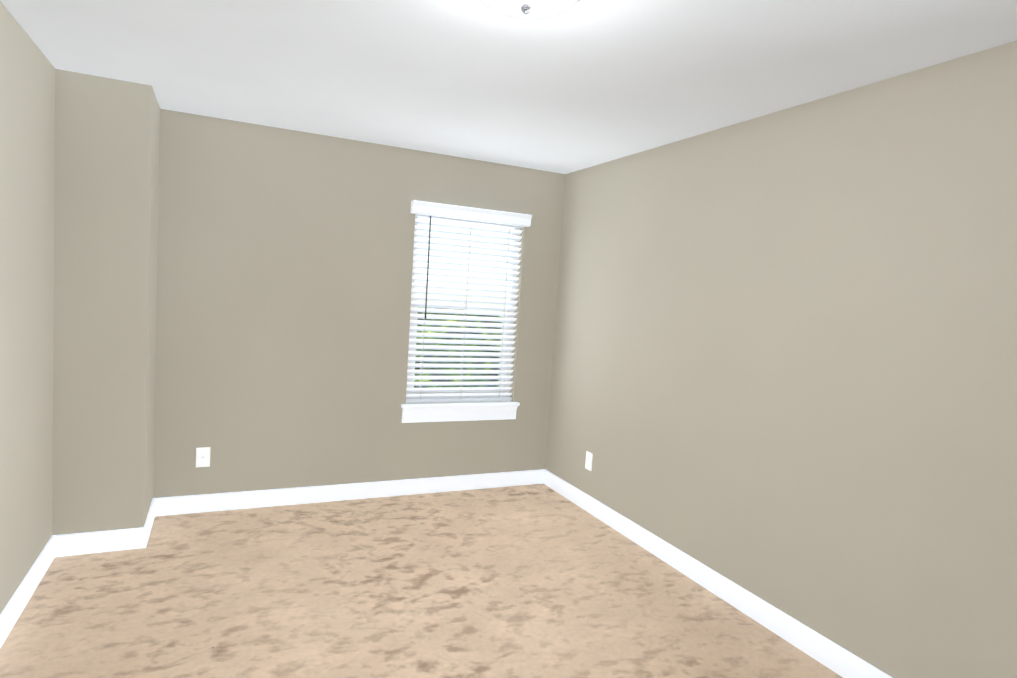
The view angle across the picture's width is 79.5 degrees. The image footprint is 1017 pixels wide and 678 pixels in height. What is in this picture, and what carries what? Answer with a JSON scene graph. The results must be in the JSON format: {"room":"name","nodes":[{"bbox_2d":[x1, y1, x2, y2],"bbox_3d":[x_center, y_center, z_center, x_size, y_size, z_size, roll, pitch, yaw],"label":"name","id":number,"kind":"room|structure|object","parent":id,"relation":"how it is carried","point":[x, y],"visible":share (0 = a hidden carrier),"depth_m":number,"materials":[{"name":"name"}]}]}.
{"room":"empty bedroom","nodes":[
{"label":"empty bedroom","id":0,"kind":"room"},
{"bbox_2d":[0,1,54,613],"bbox_3d":[-1.480,0.091,1.193,0.140,2.440,5.306,2,5,-25],"label":"wall","id":1,"kind":"structure","parent":0,"point":[27,133],"depth_m":2.61,"materials":[{"name":"paint"}]},
{"bbox_2d":[0,535,54,647],"bbox_3d":[-1.382,1.274,1.097,0.014,0.112,4.546,2,5,-25],"label":"baseboard","id":2,"kind":"structure","parent":1,"relation":"attached to","point":[10,614],"depth_m":2.67,"materials":[{"name":"white paint"}]},
{"bbox_2d":[52,69,159,534],"bbox_3d":[-2.190,-0.117,3.359,0.405,2.440,0.480,2,5,-25],"label":"wall","id":3,"kind":"structure","parent":0,"point":[107,152],"depth_m":3.14,"materials":[{"name":"paint"}]},
{"bbox_2d":[54,527,146,556],"bbox_3d":[-2.152,1.065,3.227,0.419,0.112,0.014,2,5,-25],"label":"baseboard","id":4,"kind":"structure","parent":3,"relation":"attached to","point":[96,542],"depth_m":3.22,"materials":[{"name":"white paint"}]},
{"bbox_2d":[143,498,154,547],"bbox_3d":[-2.070,1.047,3.530,0.014,0.112,0.494,2,5,-25],"label":"baseboard","id":5,"kind":"structure","parent":3,"relation":"attached to","point":[148,524],"depth_m":3.47,"materials":[{"name":"white paint"}]},
{"bbox_2d":[153,109,564,497],"bbox_3d":[-1.085,-0.113,4.219,3.136,2.440,0.140,2,5,-25],"label":"wall","id":6,"kind":"structure","parent":0,"point":[284,270],"depth_m":4.03,"materials":[{"name":"paint"}]},
{"bbox_2d":[196,447,209,466],"bbox_3d":[-1.916,0.736,3.837,0.080,0.126,0.010,2,5,-25],"label":"electrical outlet","id":7,"kind":"object","parent":6,"relation":"attached to","point":[202,456],"visible":1,"depth_m":3.83,"materials":[{"name":"white plastic"}]},
{"bbox_2d":[154,469,544,515],"bbox_3d":[-0.942,1.058,4.323,2.731,0.112,0.014,2,5,-25],"label":"baseboard","id":8,"kind":"structure","parent":6,"relation":"attached to","point":[175,505],"depth_m":4.20,"materials":[{"name":"white paint"}]},
{"bbox_2d":[401,400,519,422],"bbox_3d":[-0.358,0.533,4.562,0.920,0.132,0.120,2,5,-25],"label":"window sill","id":9,"kind":"structure","parent":6,"relation":"attached to","point":[413,412],"depth_m":4.52,"materials":[{"name":"white paint"}]},
{"bbox_2d":[406,217,519,398],"bbox_3d":[-0.346,-0.241,4.582,0.850,1.367,0.053,2,5,-25],"label":"window","id":10,"kind":"structure","parent":6,"relation":"in","point":[440,392],"depth_m":4.61,"materials":[{"name":"white plastic"}]},
{"bbox_2d":[411,200,531,226],"bbox_3d":[-0.252,-0.907,4.409,0.910,0.084,0.068,2,5,-25],"label":"blind valance","id":11,"kind":"object","parent":6,"relation":"attached to","point":[462,212],"visible":1,"depth_m":4.38,"materials":[{"name":"white paint"}]},
{"bbox_2d":[406,214,522,401],"bbox_3d":[-0.315,-0.228,4.513,0.842,1.375,0.080,2,5,-25],"label":"window blind slats","id":12,"kind":"object","parent":11,"relation":"hanging from","point":[425,298],"visible":0.85,"depth_m":4.51,"materials":[{"name":"white plastic"}]},
{"bbox_2d":[0,483,842,677],"bbox_3d":[-0.075,1.371,1.983,3.416,0.050,5.306,2,5,-25],"label":"floor","id":13,"kind":"structure","parent":0,"point":[543,580],"depth_m":2.89,"materials":[{"name":"carpet"}]},
{"bbox_2d":[0,0,1016,173],"bbox_3d":[0.082,-1.132,1.793,3.416,0.100,5.306,2,5,-25],"label":"ceiling","id":14,"kind":"structure","parent":0,"point":[581,85],"depth_m":2.51,"materials":[{"name":"paint"}]},
{"bbox_2d":[480,0,579,19],"bbox_3d":[0.054,-1.018,1.783,0.376,0.130,0.376,2,5,-25],"label":"ceiling light","id":15,"kind":"object","parent":14,"relation":"attached to","point":[530,9],"visible":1,"depth_m":1.80,"materials":[{"name":"white glass"}]},
{"bbox_2d":[545,41,1016,677],"bbox_3d":[1.485,0.173,2.585,0.140,2.440,5.306,2,5,-25],"label":"wall","id":16,"kind":"structure","parent":0,"point":[783,377],"depth_m":2.65,"materials":[{"name":"paint"}]},
{"bbox_2d":[585,451,592,470],"bbox_3d":[0.567,0.855,4.324,0.010,0.126,0.080,2,5,-25],"label":"electrical outlet","id":17,"kind":"object","parent":16,"relation":"attached to","point":[588,462],"visible":1,"depth_m":4.32,"materials":[{"name":"white plastic"}]},
{"bbox_2d":[544,469,891,677],"bbox_3d":[1.342,1.329,2.640,0.014,0.112,5.026,2,5,-25],"label":"baseboard","id":18,"kind":"structure","parent":16,"relation":"attached to","point":[833,656],"depth_m":3.08,"materials":[{"name":"white paint"}]},
{"label":"outside","id":19,"kind":"structure","parent":0,"visible":0},
{"bbox_2d":[414,307,502,387],"bbox_3d":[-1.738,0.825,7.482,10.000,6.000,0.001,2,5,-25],"label":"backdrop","id":20,"kind":"structure","parent":19,"point":[474,380],"depth_m":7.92,"materials":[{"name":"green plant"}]}
]}

